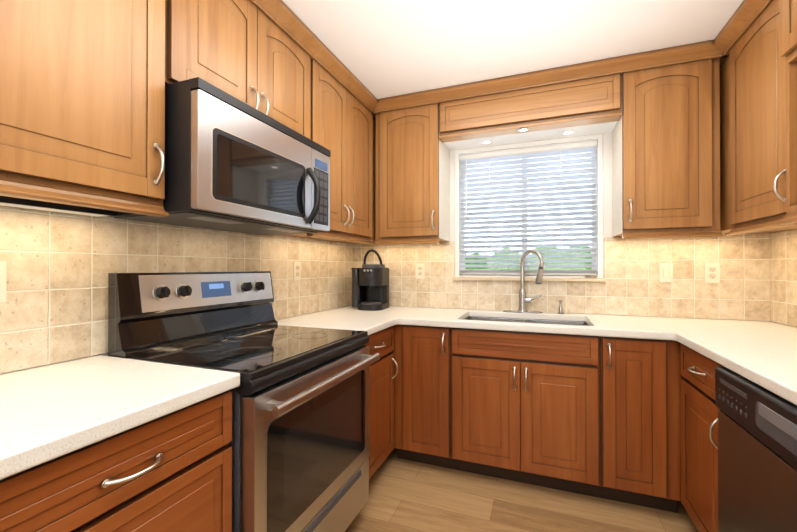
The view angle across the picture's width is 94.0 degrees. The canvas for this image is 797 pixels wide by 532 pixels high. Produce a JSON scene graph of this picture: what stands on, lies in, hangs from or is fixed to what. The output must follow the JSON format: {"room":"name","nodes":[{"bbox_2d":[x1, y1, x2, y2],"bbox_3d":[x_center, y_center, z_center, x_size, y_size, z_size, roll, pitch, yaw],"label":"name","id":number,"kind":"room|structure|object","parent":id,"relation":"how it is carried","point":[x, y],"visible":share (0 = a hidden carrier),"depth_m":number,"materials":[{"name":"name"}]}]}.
{"room":"kitchen","nodes":[
{"label":"kitchen","id":0,"kind":"room"},
{"bbox_2d":[0,234,350,374],"bbox_3d":[-1.213,0.030,1.102,0.150,2.390,4.300,0,0,21],"label":"wall","id":1,"kind":"structure","parent":0,"point":[105,354],"depth_m":1.25,"materials":[{"name":"white paint"}]},
{"bbox_2d":[0,0,168,216],"bbox_3d":[-0.983,-0.635,0.978,0.366,0.951,0.584,0,0,21],"label":"upper cabinet","id":2,"kind":"object","parent":1,"relation":"attached to","point":[82,103],"visible":1,"depth_m":0.98,"materials":[{"name":"brown wood"}]},
{"bbox_2d":[0,196,113,216],"bbox_3d":[-1.068,-0.181,1.135,0.073,0.020,0.328,0,0,21],"label":"under-cabinet light","id":3,"kind":"object","parent":2,"relation":"attached to","point":[34,204],"visible":0.85,"depth_m":1.12,"materials":[{"name":"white plastic"}]},
{"bbox_2d":[0,205,353,373],"bbox_3d":[-0.962,0.061,1.537,0.008,0.501,3.292,0,0,21],"label":"wall tile","id":4,"kind":"structure","parent":1,"relation":"attached to","point":[60,266],"depth_m":1.30,"materials":[{"name":"tile"}]},
{"bbox_2d":[0,261,5,301],"bbox_3d":[-1.143,0.045,1.038,0.009,0.118,0.072,0,0,21],"label":"light switch","id":5,"kind":"object","parent":4,"relation":"attached to","point":[2,281],"visible":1,"depth_m":1.06,"materials":[{"name":"beige plastic"}]},
{"bbox_2d":[293,262,300,279],"bbox_3d":[-0.640,0.031,2.356,0.008,0.118,0.072,0,0,21],"label":"outlet","id":6,"kind":"object","parent":4,"relation":"attached to","point":[296,270],"visible":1,"depth_m":2.35,"materials":[{"name":"beige plastic"}]},
{"bbox_2d":[165,0,310,139],"bbox_3d":[-0.735,-0.852,1.628,0.366,0.510,0.802,0,0,21],"label":"upper cabinet","id":7,"kind":"object","parent":1,"relation":"attached to","point":[250,53],"visible":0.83,"depth_m":1.50,"materials":[{"name":"brown wood"}]},
{"bbox_2d":[106,77,330,234],"bbox_3d":[-0.666,-0.379,1.599,0.511,0.422,0.786,0,0,21],"label":"over-the-range microwave","id":8,"kind":"object","parent":7,"relation":"attached to","point":[233,164],"visible":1,"depth_m":1.34,"materials":[{"name":"silver metal"}]},
{"bbox_2d":[280,59,375,244],"bbox_3d":[-0.397,-0.627,2.511,0.366,0.951,1.088,0,0,21],"label":"upper cabinet","id":9,"kind":"object","parent":1,"relation":"attached to","point":[343,125],"visible":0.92,"depth_m":2.30,"materials":[{"name":"brown wood"}]},
{"bbox_2d":[250,0,377,118],"bbox_3d":[-0.486,-1.127,1.804,0.086,0.065,2.478,0,0,21],"label":"crown molding","id":10,"kind":"structure","parent":9,"relation":"attached to","point":[281,15],"depth_m":1.90,"materials":[{"name":"brown wood"}]},
{"bbox_2d":[282,0,743,98],"bbox_3d":[0.109,-1.218,0.604,2.980,0.100,4.600,0,0,21],"label":"ceiling","id":11,"kind":"structure","parent":0,"point":[379,49],"depth_m":1.86,"materials":[{"name":"white paint"}]},
{"bbox_2d":[444,121,617,150],"bbox_3d":[0.846,-1.013,2.502,1.071,0.288,0.224,0,0,21],"label":"soffit","id":12,"kind":"structure","parent":11,"relation":"attached to","point":[598,128],"depth_m":2.50,"materials":[{"name":"white paint"}]},
{"bbox_2d":[481,140,491,143],"bbox_3d":[0.617,-0.865,2.602,0.074,0.005,0.074,0,0,21],"label":"recessed light","id":13,"kind":"object","parent":12,"relation":"attached to","point":[486,142],"visible":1,"depth_m":2.60,"materials":[{"name":"white"}]},
{"bbox_2d":[438,74,622,142],"bbox_3d":[0.786,-0.980,2.345,1.072,0.247,0.102,0,0,21],"label":"window valance","id":14,"kind":"object","parent":12,"relation":"attached to","point":[595,100],"visible":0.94,"depth_m":2.28,"materials":[{"name":"brown wood"}]},
{"bbox_2d":[518,128,527,131],"bbox_3d":[0.782,-0.854,2.335,0.064,0.005,0.064,0,0,21],"label":"recessed light","id":15,"kind":"object","parent":14,"relation":"attached to","point":[522,129],"visible":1,"depth_m":2.33,"materials":[{"name":"silver metal"}]},
{"bbox_2d":[562,130,573,134],"bbox_3d":[1.103,-0.866,2.417,0.074,0.005,0.074,0,0,21],"label":"recessed light","id":16,"kind":"object","parent":12,"relation":"attached to","point":[568,132],"visible":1,"depth_m":2.41,"materials":[{"name":"white"}]},
{"bbox_2d":[345,448,697,531],"bbox_3d":[0.109,1.272,0.591,2.980,0.100,4.600,0,0,21],"label":"floor","id":17,"kind":"structure","parent":0,"point":[408,496],"depth_m":1.89,"materials":[{"name":"brown wood"}]},
{"bbox_2d":[0,390,231,531],"bbox_3d":[-0.853,0.787,0.921,0.646,0.873,0.584,0,0,21],"label":"base cabinet","id":18,"kind":"object","parent":17,"relation":"on","point":[171,472],"visible":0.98,"depth_m":0.84,"materials":[{"name":"brown wood"}]},
{"bbox_2d":[0,355,239,479],"bbox_3d":[-0.968,0.329,0.641,0.633,0.040,1.195,0,0,21],"label":"countertop","id":19,"kind":"structure","parent":18,"relation":"on","point":[50,412],"depth_m":0.87,"materials":[{"name":"white stone"}]},
{"bbox_2d":[108,271,379,531],"bbox_3d":[-0.548,0.627,1.549,0.708,1.201,0.792,0,0,21],"label":"electric range","id":20,"kind":"object","parent":17,"relation":"on","point":[299,443],"visible":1,"depth_m":1.39,"materials":[{"name":"grey metal"}]},
{"bbox_2d":[363,326,397,478],"bbox_3d":[-0.376,0.794,2.168,0.646,0.873,0.478,0,0,21],"label":"base cabinet","id":21,"kind":"object","parent":17,"relation":"on","point":[382,375],"visible":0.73,"depth_m":2.10,"materials":[{"name":"brown wood"}]},
{"bbox_2d":[276,313,399,335],"bbox_3d":[-0.387,0.336,2.150,0.640,0.040,0.431,0,0,21],"label":"countertop","id":22,"kind":"structure","parent":21,"relation":"on","point":[373,323],"depth_m":2.13,"materials":[{"name":"white stone"}]},
{"bbox_2d":[393,325,453,468],"bbox_3d":[0.233,0.796,2.500,0.363,0.873,0.646,0,0,21],"label":"base cabinet","id":23,"kind":"object","parent":17,"relation":"on","point":[422,401],"visible":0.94,"depth_m":2.23,"materials":[{"name":"brown wood"}]},
{"bbox_2d":[451,317,600,496],"bbox_3d":[0.767,0.795,2.295,0.778,0.873,0.646,0,0,21],"label":"base cabinet","id":24,"kind":"object","parent":17,"relation":"on","point":[525,407],"visible":0.92,"depth_m":2.02,"materials":[{"name":"brown wood"}]},
{"bbox_2d":[315,305,779,339],"bbox_3d":[0.762,0.337,2.303,2.676,0.040,0.640,0,0,21],"label":"countertop","id":25,"kind":"structure","parent":24,"relation":"on","point":[640,327],"depth_m":2.12,"materials":[{"name":"white stone"}]},
{"bbox_2d":[351,249,388,310],"bbox_3d":[-0.214,0.097,2.801,0.252,0.442,0.290,0,0,15],"label":"coffee maker","id":26,"kind":"object","parent":25,"relation":"on","point":[370,287],"visible":1,"depth_m":2.75,"materials":[{"name":"black plastic"}]},
{"bbox_2d":[503,249,543,312],"bbox_3d":[0.838,0.103,2.510,0.266,0.428,0.148,0,0,21],"label":"gooseneck faucet","id":27,"kind":"object","parent":25,"relation":"on","point":[523,299],"visible":1,"depth_m":2.53,"materials":[{"name":"silver metal"}]},
{"bbox_2d":[464,317,588,325],"bbox_3d":[0.767,0.504,2.297,0.766,0.290,0.474,0,0,21],"label":"double-bowl sink","id":28,"kind":"object","parent":25,"relation":"in","point":[529,321],"visible":0.02,"depth_m":2.49,"materials":[{"name":"silver metal"}]},
{"bbox_2d":[557,300,563,313],"bbox_3d":[1.069,0.271,2.449,0.044,0.091,0.073,0,0,21],"label":"soap dispenser","id":29,"kind":"object","parent":25,"relation":"on","point":[560,311],"visible":1,"depth_m":2.45,"materials":[{"name":"silver metal"}]},
{"bbox_2d":[598,336,682,512],"bbox_3d":[1.295,0.794,2.094,0.349,0.873,0.646,0,0,21],"label":"base cabinet","id":30,"kind":"object","parent":17,"relation":"on","point":[640,414],"visible":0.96,"depth_m":1.83,"materials":[{"name":"brown wood"}]},
{"bbox_2d":[644,316,796,332],"bbox_3d":[1.714,0.335,1.931,0.633,0.040,0.420,0,0,21],"label":"countertop","id":31,"kind":"structure","parent":30,"relation":"on","point":[696,323],"depth_m":2.01,"materials":[{"name":"white stone"}]},
{"bbox_2d":[680,344,723,531],"bbox_3d":[1.521,0.790,1.445,0.646,0.873,0.474,0,0,21],"label":"base cabinet","id":32,"kind":"object","parent":17,"relation":"on","point":[699,455],"visible":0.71,"depth_m":1.55,"materials":[{"name":"brown wood"}]},
{"bbox_2d":[672,329,796,405],"bbox_3d":[1.306,0.330,0.871,0.636,0.040,1.610,0,0,21],"label":"countertop","id":33,"kind":"structure","parent":32,"relation":"on","point":[768,360],"depth_m":1.34,"materials":[{"name":"white stone"}]},
{"bbox_2d":[715,366,796,531],"bbox_3d":[1.318,0.790,0.942,0.625,0.868,0.598,0,0,21],"label":"dishwasher","id":34,"kind":"object","parent":17,"relation":"on","point":[757,458],"visible":1,"depth_m":1.10,"materials":[{"name":"grey metal"}]},
{"bbox_2d":[394,132,770,321],"bbox_3d":[0.903,0.038,2.675,2.980,2.390,0.150,0,0,21],"label":"wall","id":35,"kind":"structure","parent":0,"point":[607,192],"depth_m":2.43,"materials":[{"name":"travertine tile"},{"name":"paint"}]},
{"bbox_2d":[374,103,449,244],"bbox_3d":[0.100,-0.626,2.708,0.469,0.951,0.366,0,0,21],"label":"upper cabinet","id":36,"kind":"object","parent":35,"relation":"attached to","point":[412,178],"visible":0.96,"depth_m":2.57,"materials":[{"name":"brown wood"}]},
{"bbox_2d":[372,40,728,114],"bbox_3d":[0.750,-1.125,2.280,2.676,0.065,0.086,0,0,21],"label":"crown molding","id":37,"kind":"structure","parent":36,"relation":"attached to","point":[692,52],"depth_m":2.18,"materials":[{"name":"brown wood"}]},
{"bbox_2d":[455,134,602,277],"bbox_3d":[0.897,-0.392,2.650,0.979,0.948,0.086,0,0,21],"label":"window","id":38,"kind":"structure","parent":35,"relation":"in","point":[598,209],"depth_m":2.64,"materials":[{"name":"white"}]},
{"bbox_2d":[459,139,596,275],"bbox_3d":[0.889,-0.383,2.630,0.915,0.904,0.050,0,0,21],"label":"window blinds","id":39,"kind":"object","parent":38,"relation":"attached to","point":[531,153],"visible":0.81,"depth_m":2.62,"materials":[{"name":"white plastic"}]},
{"bbox_2d":[452,277,605,281],"bbox_3d":[0.892,0.093,2.634,1.005,0.020,0.135,0,0,21],"label":"window sill","id":40,"kind":"structure","parent":35,"relation":"attached to","point":[534,279],"depth_m":2.56,"materials":[{"name":"stone"}]},
{"bbox_2d":[585,275,596,277],"bbox_3d":[1.267,0.071,2.450,0.072,0.019,0.072,0,0,21],"label":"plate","id":41,"kind":"object","parent":40,"relation":"on","point":[590,276],"visible":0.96,"depth_m":2.42,"materials":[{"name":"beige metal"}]},
{"bbox_2d":[354,233,769,320],"bbox_3d":[0.875,0.066,2.601,2.680,0.501,0.008,0,0,21],"label":"wall tile","id":42,"kind":"structure","parent":35,"relation":"attached to","point":[632,285],"depth_m":2.37,"materials":[{"name":"tile"}]},
{"bbox_2d":[416,263,424,278],"bbox_3d":[0.167,0.039,2.863,0.072,0.118,0.008,0,0,21],"label":"electrical outlet","id":43,"kind":"object","parent":42,"relation":"attached to","point":[420,270],"visible":1,"depth_m":2.86,"materials":[{"name":"beige plastic"}]},
{"bbox_2d":[659,263,672,281],"bbox_3d":[1.652,0.041,2.295,0.072,0.118,0.009,0,0,21],"label":"light switch","id":44,"kind":"object","parent":42,"relation":"attached to","point":[665,272],"visible":1,"depth_m":2.29,"materials":[{"name":"beige plastic"}]},
{"bbox_2d":[705,263,719,282],"bbox_3d":[1.867,0.041,2.213,0.072,0.118,0.008,0,0,21],"label":"electrical outlet","id":45,"kind":"object","parent":42,"relation":"attached to","point":[712,272],"visible":1,"depth_m":2.21,"materials":[{"name":"beige plastic"}]},
{"bbox_2d":[612,58,722,238],"bbox_3d":[1.531,-0.629,2.161,0.449,0.951,0.366,0,0,21],"label":"upper cabinet","id":46,"kind":"object","parent":35,"relation":"attached to","point":[666,157],"visible":1,"depth_m":2.03,"materials":[{"name":"brown wood"}]},
{"bbox_3d":[1.431,0.025,0.092,0.150,2.390,4.300,0,0,21],"label":"wall","id":47,"kind":"structure","parent":0,"visible":0},
{"bbox_2d":[720,0,796,235],"bbox_3d":[1.795,-0.631,1.775,0.366,0.951,0.896,0,0,21],"label":"upper cabinet","id":48,"kind":"object","parent":47,"relation":"attached to","point":[753,133],"visible":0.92,"depth_m":1.67,"materials":[{"name":"brown wood"}]},
{"bbox_2d":[714,0,772,64],"bbox_3d":[1.636,-1.127,1.838,0.086,0.065,0.898,0,0,21],"label":"crown molding","id":49,"kind":"structure","parent":48,"relation":"attached to","point":[744,17],"depth_m":1.72,"materials":[{"name":"brown wood"}]},
{"bbox_2d":[770,229,796,326],"bbox_3d":[1.677,0.058,0.957,0.008,0.501,2.492,0,0,21],"label":"wall tile","id":50,"kind":"structure","parent":47,"relation":"attached to","point":[783,277],"depth_m":2.00,"materials":[{"name":"tile"}]},
{"bbox_2d":[777,0,796,224],"bbox_3d":[1.515,-0.635,1.067,0.383,0.951,0.620,0,0,21],"label":"upper cabinet","id":51,"kind":"object","parent":47,"relation":"attached to","point":[788,29],"visible":1,"depth_m":1.39,"materials":[{"name":"brown wood"}]}
]}

